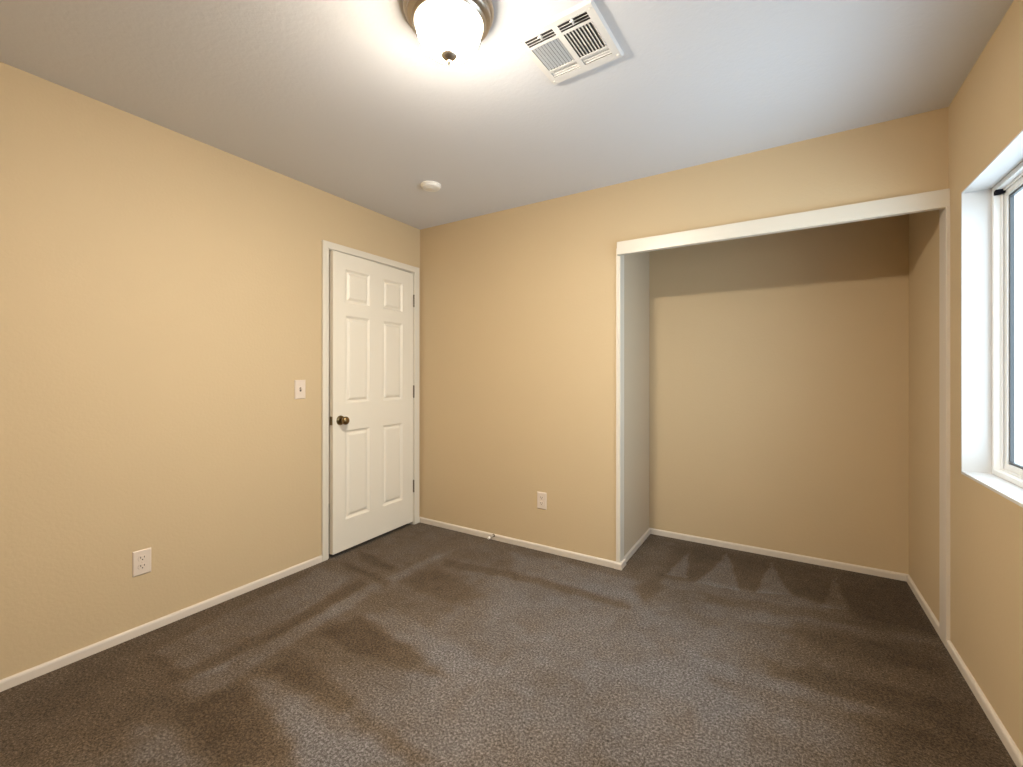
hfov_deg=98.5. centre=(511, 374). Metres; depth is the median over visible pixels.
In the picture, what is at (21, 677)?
baseboard
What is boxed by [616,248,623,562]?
trim
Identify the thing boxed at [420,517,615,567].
baseboard
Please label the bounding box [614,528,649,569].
baseboard
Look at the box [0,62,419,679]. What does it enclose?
wall
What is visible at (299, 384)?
light switch
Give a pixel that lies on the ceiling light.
(449, 31)
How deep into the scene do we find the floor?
1.83 m
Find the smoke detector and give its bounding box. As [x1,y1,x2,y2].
[421,181,440,191]
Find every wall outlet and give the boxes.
[132,547,150,576]
[537,491,546,509]
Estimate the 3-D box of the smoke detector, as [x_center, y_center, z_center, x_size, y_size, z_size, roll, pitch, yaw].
[-0.515,-1.199,2.823,0.130,0.028,0.130,0,0,32]
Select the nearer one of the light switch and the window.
the window
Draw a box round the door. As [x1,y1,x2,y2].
[329,250,414,554]
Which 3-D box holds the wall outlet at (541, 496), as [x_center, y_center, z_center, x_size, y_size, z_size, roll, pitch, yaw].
[0.211,0.879,3.078,0.072,0.117,0.008,0,0,32]
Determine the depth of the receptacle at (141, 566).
2.08 m
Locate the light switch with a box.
[295,380,304,398]
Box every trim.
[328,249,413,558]
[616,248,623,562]
[617,188,949,255]
[939,206,949,648]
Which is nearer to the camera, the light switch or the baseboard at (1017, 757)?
the baseboard at (1017, 757)
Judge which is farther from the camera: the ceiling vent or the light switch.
the light switch
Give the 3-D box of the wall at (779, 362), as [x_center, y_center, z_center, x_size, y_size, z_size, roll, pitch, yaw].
[1.747,0.009,3.072,1.522,2.440,0.110,0,0,32]
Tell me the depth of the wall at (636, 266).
3.13 m
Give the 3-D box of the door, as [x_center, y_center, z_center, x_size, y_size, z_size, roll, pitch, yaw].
[-0.983,0.186,3.271,0.104,2.030,0.795,0,0,29]
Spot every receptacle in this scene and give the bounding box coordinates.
[138,555,146,561]
[138,563,146,569]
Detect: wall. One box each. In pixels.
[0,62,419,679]
[420,107,947,560]
[624,252,648,555]
[649,214,908,573]
[909,0,1022,754]
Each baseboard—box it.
[0,517,419,691]
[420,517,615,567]
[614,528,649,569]
[650,528,907,581]
[907,574,1022,766]
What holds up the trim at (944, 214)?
attached to the wall at (985, 114)
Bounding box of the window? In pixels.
[961,129,1022,507]
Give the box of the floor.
[0,523,1016,766]
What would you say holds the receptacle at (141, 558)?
attached to the wall outlet at (141, 559)
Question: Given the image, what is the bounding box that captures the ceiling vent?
[513,0,623,84]
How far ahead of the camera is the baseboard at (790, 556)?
2.94 m
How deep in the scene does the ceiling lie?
1.84 m
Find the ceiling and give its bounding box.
[0,0,1013,229]
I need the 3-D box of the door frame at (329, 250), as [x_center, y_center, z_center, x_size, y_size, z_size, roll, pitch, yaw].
[-1.060,0.186,3.311,0.112,2.082,0.828,0,0,32]
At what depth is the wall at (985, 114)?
1.81 m
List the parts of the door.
knob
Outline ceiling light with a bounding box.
[403,0,493,64]
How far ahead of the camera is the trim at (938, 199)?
2.27 m
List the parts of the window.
sill, frame, sash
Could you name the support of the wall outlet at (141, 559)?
attached to the wall at (161, 287)
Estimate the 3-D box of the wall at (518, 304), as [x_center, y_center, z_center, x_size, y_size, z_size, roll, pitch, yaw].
[0.635,0.008,2.887,3.220,2.440,0.110,0,0,32]

